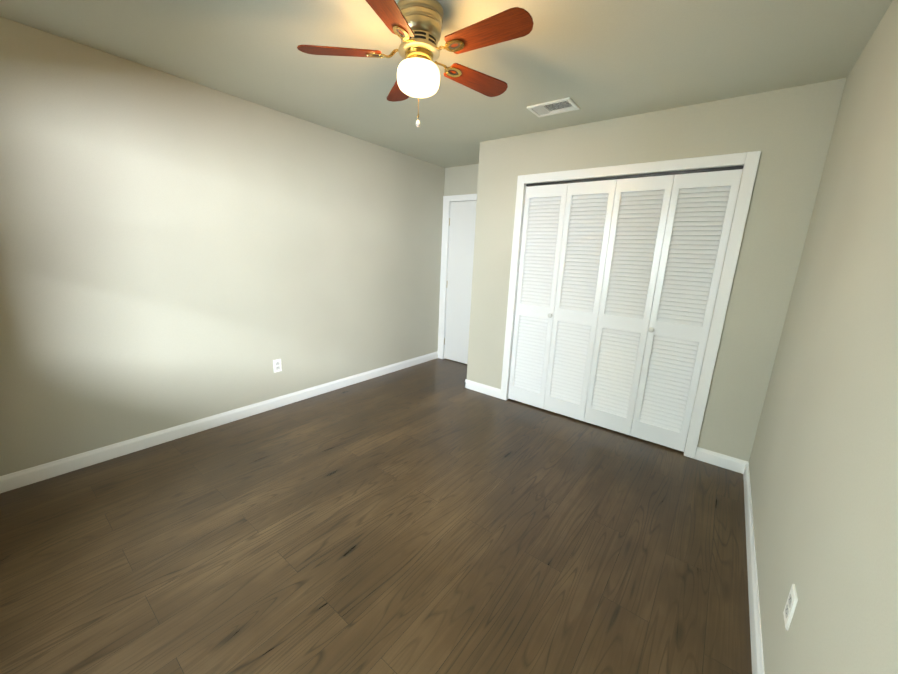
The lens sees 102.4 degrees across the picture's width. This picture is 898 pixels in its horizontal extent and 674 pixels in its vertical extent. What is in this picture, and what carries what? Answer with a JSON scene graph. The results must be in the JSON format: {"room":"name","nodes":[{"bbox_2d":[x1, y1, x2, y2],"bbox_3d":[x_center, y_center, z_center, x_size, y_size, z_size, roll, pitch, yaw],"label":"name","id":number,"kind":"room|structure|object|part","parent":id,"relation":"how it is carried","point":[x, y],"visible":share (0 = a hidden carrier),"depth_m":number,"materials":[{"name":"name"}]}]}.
{"room":"empty bedroom","nodes":[
{"label":"empty bedroom","id":0,"kind":"room"},
{"bbox_2d":[0,16,444,475],"bbox_3d":[-1.448,-0.589,3.120,0.110,2.440,4.479,12,16,36],"label":"wall","id":1,"kind":"structure","parent":0,"point":[175,251],"depth_m":2.47,"materials":[{"name":"beige paint"}]},
{"bbox_2d":[0,351,437,492],"bbox_3d":[-1.449,0.564,3.346,0.014,0.094,4.259,12,16,36],"label":"baseboard","id":2,"kind":"structure","parent":1,"relation":"attached to","point":[21,478],"depth_m":2.64,"materials":[{"name":"white wood"}]},
{"bbox_2d":[273,359,281,372],"bbox_3d":[-1.509,0.253,3.182,0.007,0.115,0.070,12,16,36],"label":"electrical outlet","id":3,"kind":"object","parent":1,"relation":"attached to","point":[277,365],"visible":1,"depth_m":3.18,"materials":[{"name":"white plastic"}]},
{"bbox_2d":[0,358,751,673],"bbox_3d":[-0.140,0.922,2.383,3.559,0.060,4.479,12,16,36],"label":"floor","id":4,"kind":"structure","parent":0,"point":[434,516],"depth_m":1.75,"materials":[{"name":"brown wood"}]},
{"bbox_2d":[0,0,892,167],"bbox_3d":[-0.033,-1.512,1.824,3.559,0.060,4.479,12,16,36],"label":"ceiling","id":5,"kind":"structure","parent":0,"point":[597,60],"depth_m":1.90,"materials":[{"name":"white paint"}]},
{"bbox_2d":[297,0,533,126],"bbox_3d":[-0.102,-1.205,1.612,0.994,0.449,1.024,12,16,36],"label":"fan","id":6,"kind":"object","parent":5,"relation":"hanging from","point":[415,26],"visible":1,"depth_m":1.54,"materials":[{"name":"brown wood"}]},
{"bbox_3d":[-0.143,-1.130,1.700,0.022,0.259,0.022,12,16,36],"label":"pull chain","id":7,"kind":"part","parent":6,"relation":"part of","materials":[{"name":"gold metal"}]},
{"bbox_3d":[-0.138,-1.171,1.637,0.194,0.134,0.194,12,16,36],"label":"globe","id":8,"kind":"part","parent":6,"relation":"part of","materials":[{"name":"white glass"}]},
{"bbox_3d":[-0.131,-1.330,1.601,0.206,0.204,0.206,12,16,36],"label":"motor","id":9,"kind":"part","parent":6,"relation":"part of","materials":[{"name":"gold metal"}]},
{"bbox_2d":[527,97,579,116],"bbox_3d":[0.730,-1.605,2.532,0.305,0.011,0.205,12,16,36],"label":"ceiling vent","id":10,"kind":"object","parent":5,"relation":"in","point":[563,105],"visible":1,"depth_m":2.52,"materials":[{"name":"white metal"}]},
{"bbox_2d":[444,163,742,421],"bbox_3d":[1.251,-0.626,3.799,3.339,2.440,0.110,12,16,36],"label":"wall","id":11,"kind":"structure","parent":0,"point":[461,180],"depth_m":4.34,"materials":[{"name":"beige paint"}]},
{"bbox_2d":[438,194,476,358],"bbox_3d":[0.287,-0.669,4.541,0.925,2.110,0.127,12,16,36],"label":"door frame","id":12,"kind":"structure","parent":11,"relation":"attached to","point":[447,200],"depth_m":4.68,"materials":[{"name":"white wood"}]},
{"bbox_2d":[444,201,476,363],"bbox_3d":[0.269,-0.631,4.513,0.761,2.027,0.076,12,16,36],"label":"entry door","id":13,"kind":"structure","parent":11,"relation":"in","point":[462,219],"depth_m":4.60,"materials":[{"name":"white wood"}]},
{"bbox_2d":[467,78,846,461],"bbox_3d":[1.215,-0.443,2.997,2.389,2.440,0.110,12,16,36],"label":"wall","id":14,"kind":"structure","parent":0,"point":[787,132],"depth_m":2.44,"materials":[{"name":"beige paint"}]},
{"bbox_2d":[464,379,500,397],"bbox_3d":[0.348,0.540,3.793,0.446,0.094,0.014,12,16,36],"label":"baseboard","id":15,"kind":"structure","parent":14,"relation":"attached to","point":[484,389],"depth_m":3.78,"materials":[{"name":"white wood"}]},
{"bbox_2d":[508,183,567,408],"bbox_3d":[0.785,-0.323,3.308,0.376,2.000,0.076,12,16,36],"label":"closet door","id":16,"kind":"structure","parent":14,"relation":"in","point":[543,221],"depth_m":3.29,"materials":[{"name":"white wood"}]},
{"bbox_2d":[544,179,616,420],"bbox_3d":[1.097,-0.262,3.100,0.376,2.000,0.034,12,16,36],"label":"closet door","id":17,"kind":"structure","parent":14,"relation":"in","point":[586,227],"depth_m":3.07,"materials":[{"name":"white wood"}]},
{"bbox_2d":[584,175,674,434],"bbox_3d":[1.396,-0.197,2.877,0.376,2.000,0.034,12,16,36],"label":"closet door","id":18,"kind":"structure","parent":14,"relation":"in","point":[638,223],"depth_m":2.84,"materials":[{"name":"white wood"}]},
{"bbox_2d":[500,151,760,458],"bbox_3d":[1.259,-0.244,3.002,1.550,2.053,0.110,12,16,36],"label":"door frame","id":19,"kind":"structure","parent":14,"relation":"in","point":[520,248],"depth_m":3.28,"materials":[{"name":"white wood"}]},
{"bbox_2d":[526,165,743,186],"bbox_3d":[1.290,-1.217,2.762,1.514,0.016,0.028,12,16,36],"label":"door track","id":20,"kind":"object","parent":14,"relation":"attached to","point":[651,174],"depth_m":2.65,"materials":[{"name":"grey metal"}]},
{"bbox_2d":[630,169,742,451],"bbox_3d":[1.682,-0.130,2.638,0.376,2.000,0.076,12,16,36],"label":"closet door","id":21,"kind":"structure","parent":14,"relation":"in","point":[699,221],"depth_m":2.62,"materials":[{"name":"white wood"}]},
{"bbox_2d":[695,447,747,473],"bbox_3d":[1.952,0.886,2.596,0.300,0.094,0.014,12,16,36],"label":"baseboard","id":22,"kind":"structure","parent":14,"relation":"attached to","point":[721,460],"depth_m":2.59,"materials":[{"name":"white wood"}]},
{"bbox_2d":[749,0,897,673],"bbox_3d":[1.276,-0.001,1.087,0.110,2.440,4.479,12,16,36],"label":"wall","id":23,"kind":"structure","parent":0,"point":[823,464],"depth_m":1.11,"materials":[{"name":"beige paint"}]},
{"bbox_2d":[743,462,764,673],"bbox_3d":[0.971,1.181,1.125,0.014,0.094,3.587,12,16,36],"label":"baseboard","id":24,"kind":"structure","parent":23,"relation":"attached to","point":[757,658],"depth_m":1.56,"materials":[{"name":"white wood"}]},
{"bbox_2d":[783,584,797,630],"bbox_3d":[1.028,0.814,1.091,0.007,0.115,0.070,12,16,36],"label":"electrical outlet","id":25,"kind":"object","parent":23,"relation":"attached to","point":[790,606],"visible":0.98,"depth_m":1.08,"materials":[{"name":"white plastic"}]}
]}

